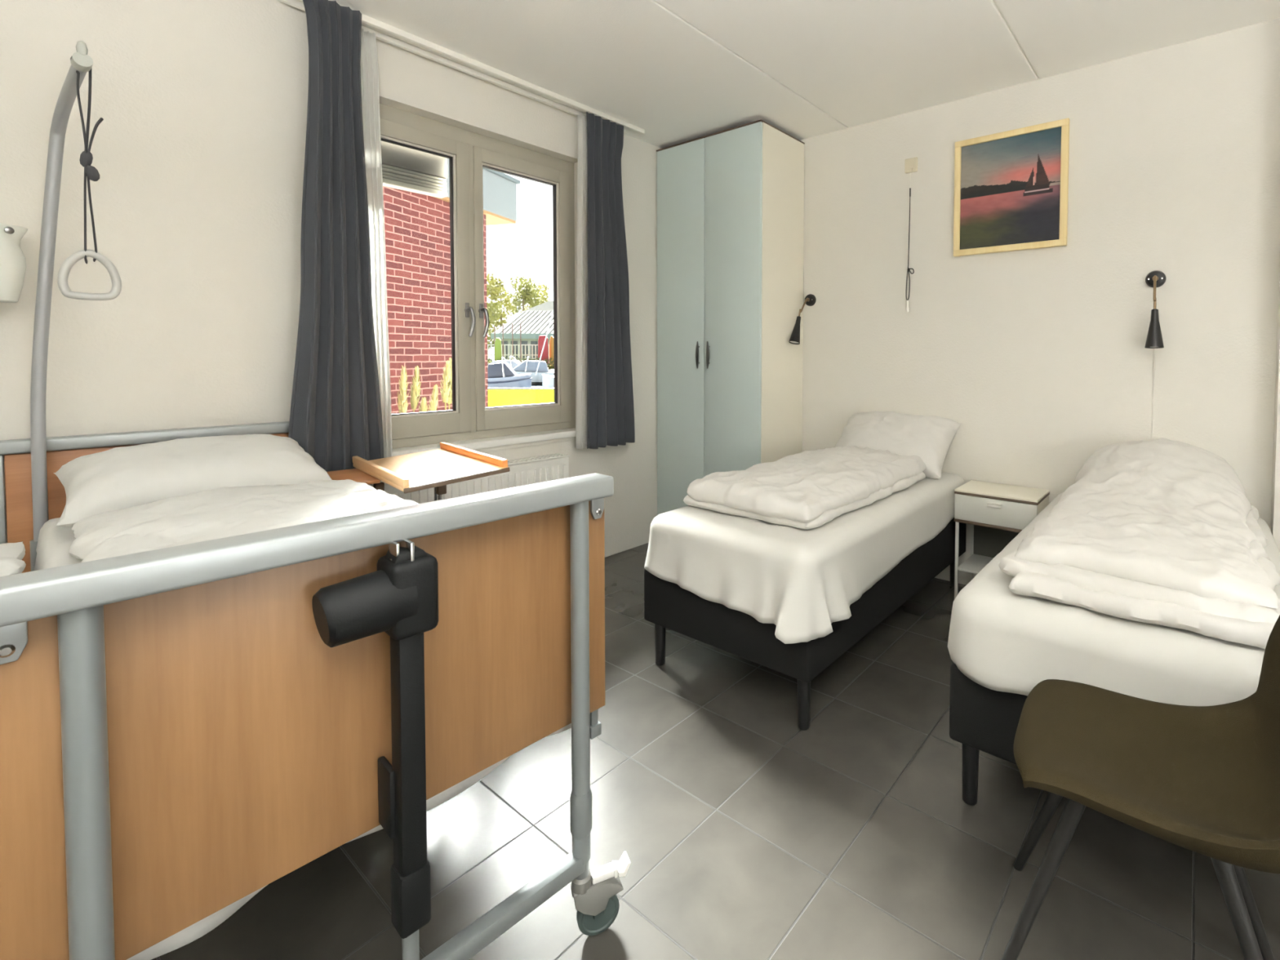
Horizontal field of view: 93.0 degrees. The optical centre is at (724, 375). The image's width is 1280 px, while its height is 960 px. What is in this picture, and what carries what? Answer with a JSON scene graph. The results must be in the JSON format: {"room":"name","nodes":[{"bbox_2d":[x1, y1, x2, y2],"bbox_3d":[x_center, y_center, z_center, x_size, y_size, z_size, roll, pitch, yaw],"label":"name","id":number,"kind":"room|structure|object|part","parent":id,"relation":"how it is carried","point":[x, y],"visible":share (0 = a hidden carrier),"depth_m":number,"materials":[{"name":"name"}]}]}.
{"room":"care facility","nodes":[
{"label":"care facility","id":0,"kind":"room"},
{"bbox_2d":[0,0,660,557],"bbox_3d":[-1.798,-0.182,2.825,0.200,2.846,5.215,2,2,38],"label":"wall","id":1,"kind":"structure","parent":0,"point":[197,149],"depth_m":2.32,"materials":[{"name":"white paint"}]},
{"bbox_2d":[0,222,27,302],"bbox_3d":[-2.300,-0.352,1.884,0.170,0.237,0.160,2,2,38],"label":"wall lamp","id":2,"kind":"object","parent":1,"relation":"attached to","point":[12,259],"visible":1,"depth_m":1.88,"materials":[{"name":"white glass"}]},
{"bbox_3d":[-2.215,-0.450,1.863,0.013,0.021,0.022,1,2,12],"label":"screw knob","id":3,"kind":"part","parent":2,"relation":"part of","materials":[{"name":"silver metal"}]},
{"bbox_2d":[368,453,569,503],"bbox_3d":[-1.315,0.776,3.213,0.122,0.589,1.105,2,2,38],"label":"radiator","id":4,"kind":"object","parent":1,"relation":"attached to","point":[540,468],"visible":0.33,"depth_m":3.30,"materials":[{"name":"white metal"}]},
{"bbox_2d":[368,453,569,486],"bbox_3d":[-1.308,0.488,3.198,0.100,0.014,1.105,2,2,38],"label":"grille","id":5,"kind":"object","parent":4,"relation":"attached to","point":[557,457],"depth_m":3.44,"materials":[{"name":"white"}]},
{"bbox_2d":[379,103,575,448],"bbox_3d":[-1.401,-0.491,3.308,0.163,1.690,1.410,2,2,38],"label":"window","id":6,"kind":"structure","parent":1,"relation":"in","point":[468,152],"depth_m":3.31,"materials":[{"name":"paint"}]},
{"bbox_2d":[380,140,447,198],"bbox_3d":[-1.682,-1.075,3.098,0.075,0.215,0.490,2,2,38],"label":"raised blind","id":7,"kind":"object","parent":6,"relation":"attached to","point":[403,168],"visible":0.52,"depth_m":3.13,"materials":[{"name":"grey"}]},
{"bbox_3d":[-1.612,-0.468,3.056,0.065,1.564,0.638,2,2,38],"label":"sash","id":8,"kind":"part","parent":6,"relation":"part of","materials":[{"name":"paint"}]},
{"bbox_3d":[-1.377,-0.303,3.260,0.058,0.188,0.037,2,2,38],"label":"handle","id":9,"kind":"part","parent":6,"relation":"part of","materials":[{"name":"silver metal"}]},
{"bbox_3d":[-1.327,-0.305,3.324,0.058,0.188,0.037,2,2,38],"label":"handle","id":10,"kind":"part","parent":6,"relation":"part of","materials":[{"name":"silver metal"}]},
{"bbox_3d":[-1.198,-0.484,3.579,0.065,1.564,0.635,2,2,38],"label":"sash","id":11,"kind":"part","parent":6,"relation":"part of","materials":[{"name":"paint"}]},
{"bbox_2d":[392,427,575,456],"bbox_3d":[-1.354,0.373,3.304,0.140,0.038,1.510,2,2,38],"label":"sill","id":12,"kind":"structure","parent":1,"relation":"attached to","point":[473,444],"depth_m":3.35,"materials":[{"name":"white"}]},
{"bbox_2d":[473,436,575,452],"bbox_3d":[-1.320,0.404,3.278,0.018,0.023,1.490,2,2,38],"label":"trim","id":13,"kind":"structure","parent":1,"relation":"attached to","point":[533,443],"depth_m":3.47,"materials":[{"name":"white paint"}]},
{"bbox_2d":[151,542,1279,959],"bbox_3d":[0.351,1.345,1.113,5.965,0.080,5.315,2,2,38],"label":"floor","id":14,"kind":"structure","parent":0,"point":[745,833],"depth_m":1.65,"materials":[{"name":"tile"}]},
{"bbox_2d":[0,40,631,959],"bbox_3d":[-1.284,0.165,1.649,2.046,2.235,1.043,2,3,42],"label":"hospital bed","id":15,"kind":"object","parent":14,"relation":"on","point":[185,730],"depth_m":0.98,"materials":[{"name":"brown wood"}]},
{"bbox_2d":[29,539,37,571],"bbox_3d":[-2.224,0.650,1.966,0.084,0.240,0.056,2,3,42],"label":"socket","id":16,"kind":"object","parent":15,"relation":"attached to","point":[33,543],"depth_m":1.93,"materials":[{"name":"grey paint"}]},
{"bbox_2d":[0,517,82,577],"bbox_3d":[-1.373,0.557,1.587,1.640,0.188,1.093,2,3,42],"label":"mattress","id":17,"kind":"object","parent":15,"relation":"on","point":[55,542],"visible":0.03,"depth_m":1.63,"materials":[{"name":"grey fabric"}]},
{"bbox_2d":[53,434,332,527],"bbox_3d":[-1.804,0.340,2.075,0.452,0.242,0.681,2,3,42],"label":"pillow","id":18,"kind":"object","parent":17,"relation":"on","point":[117,478],"visible":0.75,"depth_m":1.94,"materials":[{"name":"grey fabric"}]},
{"bbox_2d":[69,479,417,562],"bbox_3d":[-1.152,0.415,1.573,1.263,0.101,0.753,2,3,42],"label":"duvet","id":19,"kind":"object","parent":17,"relation":"on","point":[223,512],"visible":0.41,"depth_m":1.64,"materials":[{"name":"grey fabric"}]},
{"bbox_3d":[-0.835,0.707,0.793,0.041,0.832,0.041,2,3,42],"label":"corner post","id":20,"kind":"part","parent":15,"relation":"part of","materials":[{"name":"silver metal"}]},
{"bbox_3d":[-1.871,-0.578,1.765,0.129,0.709,0.040,-1,2,-39],"label":"trapeze handle","id":21,"kind":"part","parent":15,"relation":"part of","materials":[{"name":"plastic"}]},
{"bbox_3d":[-2.021,0.220,2.282,0.065,0.042,1.005,2,3,42],"label":"head rail","id":22,"kind":"part","parent":15,"relation":"part of","materials":[{"name":"silver metal"}]},
{"bbox_3d":[-1.997,0.520,2.315,0.024,0.556,0.983,2,3,42],"label":"headboard","id":23,"kind":"part","parent":15,"relation":"part of","materials":[{"name":"brown wood"}]},
{"bbox_3d":[-0.614,0.549,1.100,0.022,0.525,0.960,2,3,42],"label":"foot panel","id":24,"kind":"part","parent":15,"relation":"part of","materials":[{"name":"brown wood"}]},
{"bbox_3d":[-0.612,0.264,1.028,0.072,0.046,1.005,2,3,42],"label":"foot rail","id":25,"kind":"part","parent":15,"relation":"part of","materials":[{"name":"silver metal"}]},
{"bbox_3d":[-0.326,0.689,1.364,0.041,0.832,0.041,2,3,42],"label":"corner post","id":26,"kind":"part","parent":15,"relation":"part of","materials":[{"name":"grey metal"}]},
{"bbox_2d":[326,441,510,501],"bbox_3d":[-1.229,0.787,2.366,0.501,0.943,0.663,-2,3,-45],"label":"table","id":27,"kind":"object","parent":14,"relation":"on","point":[451,464],"visible":0.5,"depth_m":2.32,"materials":[{"name":"brown wood"}]},
{"bbox_2d":[656,119,804,515],"bbox_3d":[0.023,-0.200,4.230,0.907,2.797,0.541,2,2,38],"label":"wardrobe","id":28,"kind":"object","parent":14,"relation":"on","point":[731,202],"visible":0.95,"depth_m":3.98,"materials":[{"name":"beige"}]},
{"bbox_3d":[-0.304,-0.218,4.184,0.441,2.736,0.020,2,2,38],"label":"door","id":29,"kind":"part","parent":28,"relation":"part of","materials":[{"name":"white"}]},
{"bbox_3d":[-0.178,-0.141,4.062,0.023,0.183,0.024,2,2,38],"label":"handle","id":30,"kind":"part","parent":28,"relation":"part of","materials":[{"name":"black metal"}]},
{"bbox_3d":[-0.105,-0.139,4.003,0.023,0.183,0.024,2,2,38],"label":"handle","id":31,"kind":"part","parent":28,"relation":"part of","materials":[{"name":"black metal"}]},
{"bbox_3d":[0.051,-0.208,3.904,0.453,2.736,0.020,2,2,38],"label":"door","id":32,"kind":"part","parent":28,"relation":"part of","materials":[{"name":"white"}]},
{"bbox_2d":[644,517,966,730],"bbox_3d":[0.531,0.918,3.050,0.820,0.645,1.810,2,2,38],"label":"bed","id":33,"kind":"object","parent":14,"relation":"on","point":[667,605],"visible":0.42,"depth_m":2.41,"materials":[{"name":"black fabric"}]},
{"bbox_3d":[-0.278,1.155,2.614,0.050,0.197,0.050,2,2,38],"label":"leg","id":34,"kind":"part","parent":33,"relation":"part of","materials":[{"name":"black"}]},
{"bbox_3d":[0.287,1.171,2.168,0.050,0.197,0.050,2,2,38],"label":"leg","id":35,"kind":"part","parent":33,"relation":"part of","materials":[{"name":"black"}]},
{"bbox_2d":[644,471,964,644],"bbox_3d":[0.530,0.728,2.979,0.890,0.314,1.920,2,2,38],"label":"sheet","id":36,"kind":"object","parent":33,"relation":"on","point":[802,582],"visible":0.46,"depth_m":2.33,"materials":[{"name":"grey fabric"}]},
{"bbox_2d":[683,445,926,529],"bbox_3d":[0.452,0.494,2.961,0.684,0.154,1.301,2,2,38],"label":"duvet","id":37,"kind":"object","parent":36,"relation":"on","point":[806,490],"visible":1,"depth_m":2.62,"materials":[{"name":"grey fabric"}]},
{"bbox_2d":[835,410,960,479],"bbox_3d":[0.998,0.397,3.582,0.690,0.361,0.392,2,2,38],"label":"pillow","id":38,"kind":"object","parent":36,"relation":"on","point":[930,438],"visible":0.7,"depth_m":3.45,"materials":[{"name":"grey fabric"}]},
{"bbox_3d":[1.337,1.129,3.498,0.050,0.197,0.050,2,2,38],"label":"leg","id":39,"kind":"part","parent":33,"relation":"part of","materials":[{"name":"black"}]},
{"bbox_2d":[949,662,1027,805],"bbox_3d":[1.550,0.948,2.247,0.820,0.645,1.810,2,2,38],"label":"bed","id":40,"kind":"object","parent":14,"relation":"on","point":[982,718],"visible":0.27,"depth_m":1.74,"materials":[{"name":"black fabric"}]},
{"bbox_3d":[0.741,1.184,1.810,0.050,0.197,0.050,2,2,38],"label":"leg","id":41,"kind":"part","parent":40,"relation":"part of","materials":[{"name":"black"}]},
{"bbox_2d":[947,492,1279,706],"bbox_3d":[1.532,0.748,2.232,0.852,0.275,1.855,2,2,38],"label":"sheet","id":42,"kind":"object","parent":40,"relation":"on","point":[1001,639],"visible":0.36,"depth_m":1.58,"materials":[{"name":"grey fabric"}]},
{"bbox_2d":[998,438,1279,648],"bbox_3d":[1.571,0.461,2.213,0.677,0.301,1.750,2,2,38],"label":"duvet","id":43,"kind":"object","parent":42,"relation":"on","point":[1160,531],"visible":1,"depth_m":1.77,"materials":[{"name":"grey fabric"}]},
{"bbox_2d":[954,480,1049,599],"bbox_3d":[1.491,0.924,3.244,0.407,0.624,0.319,2,2,38],"label":"nightstand","id":44,"kind":"object","parent":14,"relation":"on","point":[996,513],"visible":0.56,"depth_m":3.21,"materials":[{"name":"beige wood"}]},
{"bbox_3d":[1.258,1.011,3.256,0.015,0.449,0.015,2,2,38],"label":"leg","id":45,"kind":"part","parent":44,"relation":"part of","materials":[{"name":"white metal"}]},
{"bbox_3d":[1.435,1.004,3.480,0.015,0.449,0.015,2,2,38],"label":"leg","id":46,"kind":"part","parent":44,"relation":"part of","materials":[{"name":"white metal"}]},
{"bbox_2d":[957,553,993,573],"bbox_3d":[1.495,1.043,3.253,0.365,0.014,0.297,2,2,38],"label":"shelf","id":47,"kind":"object","parent":44,"relation":"attached to","point":[975,562],"depth_m":3.32,"materials":[{"name":"white wood"}]},
{"bbox_3d":[1.399,0.671,3.114,0.070,0.018,0.015,2,2,38],"label":"handle","id":48,"kind":"part","parent":44,"relation":"part of","materials":[{"name":"white plastic"}]},
{"bbox_3d":[1.406,0.709,3.128,0.401,0.134,0.016,2,2,38],"label":"drawer","id":49,"kind":"part","parent":44,"relation":"part of","materials":[{"name":"white wood"}]},
{"bbox_3d":[1.584,0.908,3.362,0.365,0.249,0.008,2,2,38],"label":"panel","id":50,"kind":"part","parent":44,"relation":"part of","materials":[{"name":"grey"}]},
{"bbox_2d":[1001,615,1279,959],"bbox_3d":[0.910,0.823,1.239,0.607,0.966,0.486,1,2,33],"label":"armchair","id":51,"kind":"object","parent":14,"relation":"on","point":[1205,780],"visible":1,"depth_m":1.24,"materials":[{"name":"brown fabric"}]},
{"bbox_3d":[0.814,1.062,1.490,0.032,0.471,0.202,-1,2,-24],"label":"leg","id":52,"kind":"part","parent":51,"relation":"part of","materials":[{"name":"black metal"}]},
{"bbox_3d":[0.648,1.070,1.238,0.202,0.471,0.032,0,2,1],"label":"leg","id":53,"kind":"part","parent":51,"relation":"part of","materials":[{"name":"black metal"}]},
{"bbox_3d":[0.939,1.077,1.048,0.032,0.471,0.198,-1,2,-24],"label":"leg","id":54,"kind":"part","parent":51,"relation":"part of","materials":[{"name":"black"}]},
{"bbox_3d":[1.104,1.069,1.300,0.198,0.471,0.032,0,2,0],"label":"leg","id":55,"kind":"part","parent":51,"relation":"part of","materials":[{"name":"black"}]},
{"bbox_2d":[299,0,1279,148],"bbox_3d":[0.359,-1.569,1.015,5.965,0.100,5.315,2,2,38],"label":"ceiling","id":56,"kind":"structure","parent":0,"point":[676,71],"depth_m":2.87,"materials":[{"name":"white paint"}]},
{"bbox_2d":[279,0,644,134],"bbox_3d":[-1.203,-1.582,3.194,0.125,0.028,2.040,2,2,38],"label":"track","id":57,"kind":"object","parent":56,"relation":"attached to","point":[366,20],"visible":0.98,"depth_m":3.07,"materials":[{"name":"white plastic"}]},
{"bbox_2d":[288,0,383,471],"bbox_3d":[-1.640,-0.561,2.540,0.081,2.007,0.362,2,3,40],"label":"curtain","id":58,"kind":"object","parent":57,"relation":"hanging from","point":[335,415],"visible":0.95,"depth_m":2.54,"materials":[{"name":"grey fabric"}]},
{"bbox_2d":[360,28,392,457],"bbox_3d":[-1.634,-0.567,2.727,0.056,1.976,0.219,2,2,38],"label":"curtain","id":59,"kind":"object","parent":57,"relation":"hanging from","point":[369,60],"visible":0.38,"depth_m":2.76,"materials":[{"name":"white fabric"}]},
{"bbox_2d":[575,114,587,448],"bbox_3d":[-0.844,-0.568,3.730,0.050,2.037,0.200,2,2,38],"label":"curtain","id":60,"kind":"object","parent":57,"relation":"hanging from","point":[582,170],"visible":0.48,"depth_m":3.68,"materials":[{"name":"white fabric"}]},
{"bbox_2d":[586,111,635,448],"bbox_3d":[-0.717,-0.574,3.780,0.065,2.049,0.390,2,2,38],"label":"curtain","id":61,"kind":"object","parent":57,"relation":"hanging from","point":[610,393],"visible":1,"depth_m":3.76,"materials":[{"name":"grey fabric"}]},
{"bbox_2d":[800,17,1279,585],"bbox_3d":[2.049,-0.179,3.048,5.565,2.846,0.100,2,2,38],"label":"wall","id":62,"kind":"structure","parent":0,"point":[1042,361],"depth_m":3.13,"materials":[{"name":"white paint"}]},
{"bbox_2d":[788,293,816,344],"bbox_3d":[0.519,-0.383,4.038,0.088,0.347,0.231,2,2,38],"label":"reading lamp","id":63,"kind":"object","parent":62,"relation":"attached to","point":[810,300],"visible":1,"depth_m":4.00,"materials":[{"name":"black metal"}]},
{"bbox_3d":[0.473,-0.303,3.994,0.075,0.190,0.101,2,2,38],"label":"lamp shade","id":64,"kind":"part","parent":63,"relation":"part of","materials":[{"name":"black metal"}]},
{"bbox_3d":[0.539,-0.461,4.056,0.024,0.138,0.123,2,2,38],"label":"arm","id":65,"kind":"part","parent":63,"relation":"part of","materials":[{"name":"brown metal"}]},
{"bbox_3d":[0.583,-0.518,4.110,0.082,0.082,0.032,2,2,38],"label":"wall plate","id":66,"kind":"part","parent":63,"relation":"part of","materials":[{"name":"black metal"}]},
{"bbox_2d":[904,156,917,311],"bbox_3d":[1.133,-0.856,3.667,0.076,0.932,0.028,2,2,38],"label":"switch","id":67,"kind":"object","parent":62,"relation":"attached to","point":[910,164],"visible":1,"depth_m":3.66,"materials":[{"name":"beige plastic"}]},
{"bbox_3d":[1.122,-0.426,3.685,0.020,0.072,0.020,2,2,38],"label":"knob","id":68,"kind":"part","parent":67,"relation":"part of","materials":[{"name":"white plastic"}]},
{"bbox_3d":[1.133,-0.799,3.662,0.051,0.681,0.016,2,2,38],"label":"black cord","id":69,"kind":"part","parent":67,"relation":"part of","materials":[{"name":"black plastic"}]},
{"bbox_3d":[1.135,-1.279,3.654,0.076,0.086,0.026,2,2,38],"label":"plate","id":70,"kind":"part","parent":67,"relation":"part of","materials":[{"name":"beige plastic"}]},
{"bbox_2d":[953,118,1069,256],"bbox_3d":[1.567,-1.017,3.318,0.579,0.656,0.029,2,2,38],"label":"framed painting","id":71,"kind":"object","parent":62,"relation":"attached to","point":[1011,187],"visible":1,"depth_m":3.30,"materials":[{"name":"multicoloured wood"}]},
{"bbox_2d":[1144,270,1165,439],"bbox_3d":[2.059,0.001,2.890,0.085,1.021,0.144,2,2,38],"label":"reading lamp","id":72,"kind":"object","parent":62,"relation":"attached to","point":[1154,279],"visible":0.98,"depth_m":2.86,"materials":[{"name":"black metal"}]},
{"bbox_3d":[2.042,-0.224,2.852,0.075,0.189,0.074,2,2,38],"label":"lamp shade","id":73,"kind":"part","parent":72,"relation":"part of","materials":[{"name":"black metal"}]},
{"bbox_3d":[2.064,-0.398,2.884,0.024,0.170,0.075,2,2,38],"label":"arm","id":74,"kind":"part","parent":72,"relation":"part of","materials":[{"name":"brown"}]},
{"bbox_3d":[2.094,-0.470,2.919,0.082,0.082,0.032,2,2,38],"label":"wall plate","id":75,"kind":"part","parent":72,"relation":"part of","materials":[{"name":"black metal"}]},
{"bbox_2d":[1270,260,1279,551],"bbox_3d":[2.455,-0.163,2.591,0.100,2.846,0.115,2,2,38],"label":"wall","id":76,"kind":"structure","parent":0,"point":[1275,507],"depth_m":2.60,"materials":[{"name":"white paint"}]},
{"label":"outside","id":77,"kind":"structure","parent":0,"visible":0},
{"bbox_2d":[488,389,554,407],"bbox_3d":[-17.006,0.892,19.539,46.000,0.200,13.000,0,2,0],"label":"lawn","id":78,"kind":"structure","parent":77,"point":[496,397],"depth_m":21.32,"materials":[{"name":"yellow plant"}]},
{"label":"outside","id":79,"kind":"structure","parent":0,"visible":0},
{"bbox_2d":[531,384,542,387],"bbox_3d":[-10.013,-0.328,68.276,140.000,0.100,83.500,0,2,0],"label":"water","id":80,"kind":"structure","parent":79,"point":[532,385],"depth_m":37.66,"materials":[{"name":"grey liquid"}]},
{"bbox_2d":[487,356,532,387],"bbox_3d":[-11.045,-0.024,30.417,2.572,1.870,1.505,0,2,-11],"label":"boat","id":81,"kind":"object","parent":80,"relation":"on","point":[500,375],"visible":0.83,"depth_m":29.96,"materials":[{"name":"grey"}]},
{"bbox_3d":[-11.142,-0.423,30.438,0.179,1.073,1.139,0,2,-11],"label":"bow rail","id":82,"kind":"part","parent":81,"relation":"part of","materials":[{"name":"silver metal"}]},
{"bbox_2d":[491,355,548,368],"bbox_3d":[-14.368,-0.415,41.232,4.500,1.869,1.800,0,2,-6],"label":"boat","id":83,"kind":"object","parent":80,"relation":"on","point":[513,363],"visible":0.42,"depth_m":40.63,"materials":[{"name":"grey"}]},
{"bbox_2d":[512,355,554,384],"bbox_3d":[-13.013,-0.350,39.389,4.200,1.869,1.700,0,2,-17],"label":"boat","id":84,"kind":"object","parent":80,"relation":"on","point":[526,366],"visible":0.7,"depth_m":38.93,"materials":[{"name":"grey"}]},
{"bbox_2d":[542,373,554,387],"bbox_3d":[-8.118,0.036,31.623,3.068,1.686,1.605,0,2,6],"label":"boat","id":85,"kind":"object","parent":80,"relation":"on","point":[548,380],"visible":0.09,"depth_m":31.38,"materials":[{"name":"grey"}]},
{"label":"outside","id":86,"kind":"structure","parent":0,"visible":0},
{"bbox_2d":[535,310,553,375],"bbox_3d":[-10.951,-2.329,36.941,1.377,4.622,0.080,0,2,0],"label":"boom","id":87,"kind":"object","parent":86,"point":[553,310],"visible":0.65,"depth_m":36.92,"materials":[{"name":"grey paint"}]},
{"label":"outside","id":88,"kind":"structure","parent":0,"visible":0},
{"bbox_2d":[487,360,554,369],"bbox_3d":[-15.013,-1.369,84.000,150.000,0.900,52.000,0,2,0],"label":"bank","id":89,"kind":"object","parent":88,"point":[549,367],"depth_m":58.00,"materials":[{"name":"green plant"}]},
{"bbox_2d":[493,325,495,349],"bbox_3d":[-22.305,-2.780,58.437,0.092,4.200,0.092,-1,2,-29],"label":"mast","id":90,"kind":"object","parent":89,"relation":"on","point":[494,326],"visible":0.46,"depth_m":58.37,"materials":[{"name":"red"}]},
{"bbox_2d":[487,300,502,350],"bbox_3d":[-36.072,-6.965,87.983,7.287,9.927,6.075,0,2,0],"label":"tree","id":91,"kind":"object","parent":89,"relation":"on","point":[491,306],"visible":0.25,"depth_m":87.89,"materials":[{"name":"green plant"}]},
{"bbox_2d":[494,337,502,360],"bbox_3d":[-21.606,-2.291,57.453,0.599,2.692,0.300,0,2,0],"label":"sail cover","id":92,"kind":"object","parent":89,"relation":"on","point":[498,356],"visible":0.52,"depth_m":57.30,"materials":[{"name":"green fabric"}]},
{"bbox_2d":[486,273,515,336],"bbox_3d":[-35.930,-9.302,95.396,6.287,14.095,5.845,0,2,0],"label":"tree","id":93,"kind":"object","parent":89,"relation":"on","point":[495,288],"visible":0.62,"depth_m":94.96,"materials":[{"name":"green plant"}]},
{"bbox_2d":[502,324,503,359],"bbox_3d":[-21.505,-2.828,58.436,0.092,4.300,0.092,-1,2,-29],"label":"mast","id":94,"kind":"object","parent":89,"relation":"on","point":[502,325],"visible":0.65,"depth_m":58.39,"materials":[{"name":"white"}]},
{"bbox_2d":[511,323,513,359],"bbox_3d":[-20.605,-2.879,58.534,0.092,4.400,0.092,-1,2,-29],"label":"mast","id":95,"kind":"object","parent":89,"relation":"on","point":[512,323],"visible":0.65,"depth_m":58.50,"materials":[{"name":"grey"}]},
{"bbox_2d":[487,344,549,365],"bbox_3d":[-19.607,-2.074,59.962,8.400,2.100,0.082,0,2,0],"label":"railing","id":96,"kind":"object","parent":89,"relation":"on","point":[491,354],"visible":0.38,"depth_m":59.92,"materials":[{"name":"metal"}]},
{"bbox_3d":[-19.607,-2.069,59.962,8.400,0.090,0.060,0,2,0],"label":"rail","id":97,"kind":"part","parent":96,"relation":"part of","materials":[{"name":"white metal"}]},
{"bbox_3d":[-19.604,-3.068,59.929,8.400,0.090,0.060,0,2,0],"label":"rail","id":98,"kind":"part","parent":96,"relation":"part of","materials":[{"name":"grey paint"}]},
{"bbox_3d":[-19.152,-2.073,59.962,0.070,2.100,0.080,0,2,0],"label":"post","id":99,"kind":"part","parent":96,"relation":"part of","materials":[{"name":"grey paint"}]},
{"bbox_2d":[487,357,553,366],"bbox_3d":[-18.991,-1.280,56.435,9.202,0.985,1.150,0,2,0],"label":"hedge","id":100,"kind":"object","parent":89,"relation":"on","point":[550,358],"visible":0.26,"depth_m":56.33,"materials":[{"name":"green plant"}]},
{"bbox_2d":[520,323,521,361],"bbox_3d":[-19.755,-2.870,58.334,0.092,4.400,0.092,-1,2,-29],"label":"mast","id":101,"kind":"object","parent":89,"relation":"on","point":[520,323],"visible":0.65,"depth_m":58.29,"materials":[{"name":"red"}]},
{"bbox_2d":[490,301,553,362],"bbox_3d":[-15.501,-5.874,81.067,27.100,8.300,12.560,0,2,0],"label":"boathouse","id":102,"kind":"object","parent":89,"relation":"on","point":[535,321],"visible":0.2,"depth_m":75.52,"materials":[{"name":"grey"}]},
{"bbox_2d":[505,275,541,315],"bbox_3d":[-34.767,-9.868,103.727,6.282,14.671,5.595,0,2,0],"label":"tree","id":103,"kind":"object","parent":89,"relation":"on","point":[526,294],"visible":0.76,"depth_m":103.25,"materials":[{"name":"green plant"}]},
{"bbox_2d":[519,277,550,312],"bbox_3d":[-35.433,-10.431,111.660,5.612,15.261,6.269,0,2,0],"label":"tree","id":104,"kind":"object","parent":89,"relation":"on","point":[543,298],"visible":0.18,"depth_m":111.21,"materials":[{"name":"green plant"}]},
{"bbox_2d":[537,283,548,296],"bbox_3d":[-34.751,-10.744,119.724,6.775,15.349,6.096,0,2,0],"label":"tree","id":105,"kind":"object","parent":89,"relation":"on","point":[545,287],"visible":0.06,"depth_m":118.45,"materials":[{"name":"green plant"}]},
{"bbox_2d":[537,335,548,365],"bbox_3d":[-17.305,-2.407,57.450,0.949,2.947,0.300,0,2,0],"label":"sail cover","id":106,"kind":"object","parent":89,"relation":"on","point":[541,338],"visible":0.59,"depth_m":57.30,"materials":[{"name":"red fabric"}]},
{"bbox_2d":[549,336,553,365],"bbox_3d":[-16.556,-2.388,57.851,0.499,2.886,0.300,0,2,0],"label":"sail cover","id":107,"kind":"object","parent":89,"relation":"on","point":[551,340],"visible":0.63,"depth_m":57.69,"materials":[{"name":"orange fabric"}]},
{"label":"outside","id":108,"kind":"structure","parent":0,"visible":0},
{"bbox_3d":[-12.024,1.389,6.986,20.535,0.300,28.000,2,2,38],"label":"paving","id":109,"kind":"object","parent":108,"visible":0},
{"bbox_2d":[396,365,439,413],"bbox_3d":[-2.531,0.616,4.867,0.365,1.415,0.367,2,2,38],"label":"pampas grass","id":110,"kind":"object","parent":109,"relation":"on","point":[415,388],"depth_m":4.88,"materials":[{"name":"yellow plant"}]},
{"bbox_2d":[440,356,452,410],"bbox_3d":[-2.310,0.579,5.082,0.317,1.475,0.349,0,2,-4],"label":"pampas grass","id":111,"kind":"object","parent":109,"relation":"on","point":[446,392],"depth_m":5.04,"materials":[{"name":"yellow plant"}]},
{"bbox_2d":[382,158,519,413],"bbox_3d":[-5.695,-0.599,4.321,4.330,3.860,7.830,1,2,16],"label":"brick house","id":112,"kind":"structure","parent":109,"relation":"on","point":[417,225],"depth_m":6.07,"materials":[{"name":"red brick"}]},
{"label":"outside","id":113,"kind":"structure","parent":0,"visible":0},
{"bbox_2d":[488,387,554,389],"bbox_3d":[-10.007,0.856,26.343,60.000,0.650,0.601,0,2,0],"label":"quay edge","id":114,"kind":"structure","parent":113,"point":[488,388],"depth_m":26.08,"materials":[{"name":"grey concrete"}]}
]}

